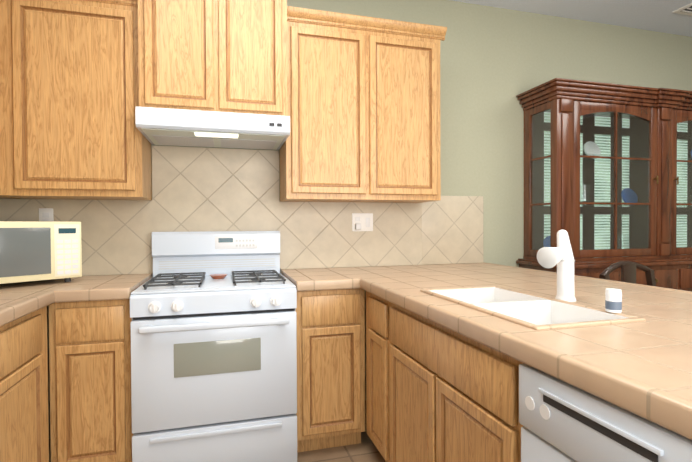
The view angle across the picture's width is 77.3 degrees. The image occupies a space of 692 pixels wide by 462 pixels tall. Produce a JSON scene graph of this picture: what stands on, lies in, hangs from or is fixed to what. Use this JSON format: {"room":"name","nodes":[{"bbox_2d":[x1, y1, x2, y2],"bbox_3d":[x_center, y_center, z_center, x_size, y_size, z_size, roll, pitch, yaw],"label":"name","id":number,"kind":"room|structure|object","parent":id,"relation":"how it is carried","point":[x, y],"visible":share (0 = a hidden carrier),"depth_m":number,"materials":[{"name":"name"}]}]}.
{"room":"kitchen","nodes":[
{"label":"kitchen","id":0,"kind":"room"},
{"bbox_2d":[49,401,385,461],"bbox_3d":[1.977,1.240,0.342,6.960,0.080,6.300,-1,1,-16],"label":"floor","id":1,"kind":"structure","parent":0,"point":[365,450],"depth_m":2.30,"materials":[{"name":"tile"}]},
{"bbox_2d":[0,306,51,461],"bbox_3d":[-1.498,0.764,1.493,0.614,0.878,0.712,-1,1,-16],"label":"base cabinet","id":2,"kind":"object","parent":1,"relation":"on","point":[23,341],"depth_m":1.66,"materials":[{"name":"brown wood"}]},
{"bbox_2d":[0,273,152,326],"bbox_3d":[-1.307,0.298,1.308,0.974,0.054,2.438,-1,1,-16],"label":"countertop","id":3,"kind":"structure","parent":2,"relation":"on","point":[18,300],"depth_m":1.95,"materials":[{"name":"tile"}]},
{"bbox_2d":[0,221,81,283],"bbox_3d":[-1.662,0.109,2.139,0.354,0.310,0.520,0,1,38],"label":"microwave","id":4,"kind":"object","parent":3,"relation":"on","point":[38,250],"visible":1,"depth_m":2.09,"materials":[{"name":"beige plastic"}]},
{"bbox_2d":[48,299,132,461],"bbox_3d":[-1.241,0.753,2.229,0.356,0.878,0.706,-1,1,-16],"label":"base cabinet","id":5,"kind":"object","parent":1,"relation":"on","point":[90,375],"depth_m":1.96,"materials":[{"name":"brown wood"}]},
{"bbox_2d":[130,231,296,461],"bbox_3d":[-0.691,0.597,2.347,0.758,1.182,0.722,-1,1,-16],"label":"range","id":6,"kind":"object","parent":1,"relation":"on","point":[213,329],"visible":1,"depth_m":2.07,"materials":[{"name":"white metal"}]},
{"bbox_2d":[296,288,363,452],"bbox_3d":[-0.141,0.743,2.543,0.393,0.878,0.696,-1,1,-16],"label":"base cabinet","id":7,"kind":"object","parent":1,"relation":"on","point":[330,323],"depth_m":2.27,"materials":[{"name":"brown wood"}]},
{"bbox_2d":[281,262,691,439],"bbox_3d":[0.721,0.281,1.535,1.515,0.059,3.098,-1,1,-16],"label":"countertop","id":8,"kind":"structure","parent":7,"relation":"on","point":[638,361],"depth_m":1.20,"materials":[{"name":"tile"}]},
{"bbox_2d":[428,287,628,324],"bbox_3d":[0.597,0.352,1.563,0.332,0.193,0.678,-1,1,-16],"label":"sink","id":9,"kind":"object","parent":8,"relation":"in","point":[535,310],"visible":0.21,"depth_m":1.57,"materials":[{"name":"white ceramic"}]},
{"bbox_2d":[537,230,575,301],"bbox_3d":[0.778,0.127,1.588,0.169,0.264,0.078,-1,1,-36],"label":"faucet","id":10,"kind":"object","parent":8,"relation":"on","point":[560,255],"visible":1,"depth_m":1.59,"materials":[{"name":"white plastic"}]},
{"bbox_2d":[605,288,621,312],"bbox_3d":[0.841,0.218,1.359,0.046,0.070,0.046,-1,1,-16],"label":"cup","id":11,"kind":"object","parent":8,"relation":"on","point":[613,300],"visible":1,"depth_m":1.34,"materials":[{"name":"white ceramic"}]},
{"bbox_2d":[364,290,379,451],"bbox_3d":[0.529,0.744,2.223,0.799,0.878,0.402,-1,1,-16],"label":"base cabinet","id":12,"kind":"object","parent":1,"relation":"on","point":[372,301],"depth_m":2.17,"materials":[{"name":"brown wood"}]},
{"bbox_2d":[380,297,522,461],"bbox_3d":[0.690,0.751,1.650,0.799,0.878,0.957,-1,1,-16],"label":"base cabinet","id":13,"kind":"object","parent":1,"relation":"on","point":[435,392],"depth_m":1.47,"materials":[{"name":"brown wood"}]},
{"bbox_2d":[516,78,691,290],"bbox_3d":[2.365,0.061,3.354,2.092,2.194,0.479,-1,1,-16],"label":"china hutch","id":14,"kind":"object","parent":1,"relation":"on","point":[607,174],"visible":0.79,"depth_m":3.22,"materials":[{"name":"brown wood"}]},
{"bbox_2d":[519,363,691,461],"bbox_3d":[0.792,0.762,0.868,0.606,0.874,0.597,-1,1,-16],"label":"dishwasher","id":15,"kind":"object","parent":1,"relation":"on","point":[561,421],"visible":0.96,"depth_m":0.88,"materials":[{"name":"white plastic"}]},
{"bbox_2d":[599,261,655,285],"bbox_3d":[1.718,0.675,2.285,0.501,1.000,0.511,-1,1,-28],"label":"dining chair","id":16,"kind":"object","parent":1,"relation":"on","point":[628,271],"visible":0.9,"depth_m":2.46,"materials":[{"name":"black wood"}]},
{"bbox_2d":[21,0,691,438],"bbox_3d":[1.130,-0.255,3.307,6.960,2.840,0.100,-1,1,-16],"label":"wall","id":17,"kind":"structure","parent":0,"point":[495,62],"depth_m":3.26,"materials":[{"name":"green paint"}]},
{"bbox_2d":[0,0,151,199],"bbox_3d":[-1.439,-0.718,2.344,0.652,1.074,0.348,-1,1,-16],"label":"upper cabinet","id":18,"kind":"object","parent":17,"relation":"attached to","point":[69,89],"visible":0.92,"depth_m":2.20,"materials":[{"name":"brown wood"}]},
{"bbox_2d":[138,0,287,115],"bbox_3d":[-0.746,-1.038,2.491,0.825,0.829,0.433,-1,1,-16],"label":"upper cabinet","id":19,"kind":"object","parent":17,"relation":"attached to","point":[218,55],"visible":0.83,"depth_m":2.30,"materials":[{"name":"brown wood"}]},
{"bbox_2d":[135,106,289,149],"bbox_3d":[-0.733,-0.564,2.462,0.760,0.111,0.505,-1,1,-16],"label":"range hood","id":20,"kind":"object","parent":19,"relation":"attached to","point":[175,127],"visible":1,"depth_m":2.27,"materials":[{"name":"white metal"}]},
{"bbox_2d":[0,145,482,275],"bbox_3d":[-0.542,-0.019,2.781,3.249,1.000,0.010,-1,1,-16],"label":"backsplash","id":21,"kind":"structure","parent":17,"relation":"attached to","point":[206,189],"depth_m":2.73,"materials":[{"name":"tile"}]},
{"bbox_2d":[39,208,53,220],"bbox_3d":[-1.696,-0.070,2.446,0.072,0.116,0.009,-1,1,-16],"label":"electrical outlet plate","id":22,"kind":"object","parent":21,"relation":"attached to","point":[45,214],"visible":0.6,"depth_m":2.44,"materials":[{"name":"white plastic"}]},
{"bbox_2d":[352,213,372,230],"bbox_3d":[0.117,-0.059,2.943,0.150,0.124,0.034,-1,1,-16],"label":"electrical outlet plate","id":23,"kind":"object","parent":21,"relation":"attached to","point":[362,221],"visible":1,"depth_m":2.95,"materials":[{"name":"white plastic"}]},
{"bbox_2d":[279,6,446,202],"bbox_3d":[0.105,-0.742,2.778,1.022,1.096,0.348,-1,1,-16],"label":"upper cabinet","id":24,"kind":"object","parent":17,"relation":"attached to","point":[364,103],"visible":0.98,"depth_m":2.62,"materials":[{"name":"brown wood"}]},
{"bbox_2d":[451,0,691,36],"bbox_3d":[1.962,-1.679,0.303,6.960,0.080,6.300,-1,1,-16],"label":"ceiling","id":25,"kind":"structure","parent":0,"point":[655,15],"depth_m":3.30,"materials":[{"name":"white paint"}]},
{"bbox_2d":[672,2,691,15],"bbox_3d":[2.744,-1.672,3.173,0.400,0.018,0.400,-1,1,-16],"label":"ceiling vent","id":26,"kind":"object","parent":25,"relation":"in","point":[686,9],"visible":1,"depth_m":3.27,"materials":[{"name":"white metal"}]},
{"bbox_3d":[-1.319,-0.189,-0.654,0.100,2.840,6.200,-1,1,-16],"label":"wall","id":27,"kind":"structure","parent":0,"visible":0},
{"bbox_2d":[0,196,20,198],"bbox_3d":[-1.621,-0.702,1.207,0.331,1.074,2.438,-1,1,-16],"label":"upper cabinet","id":28,"kind":"object","parent":27,"relation":"attached to","point":[4,197],"visible":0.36,"depth_m":2.35,"materials":[{"name":"brown wood"}]}
]}

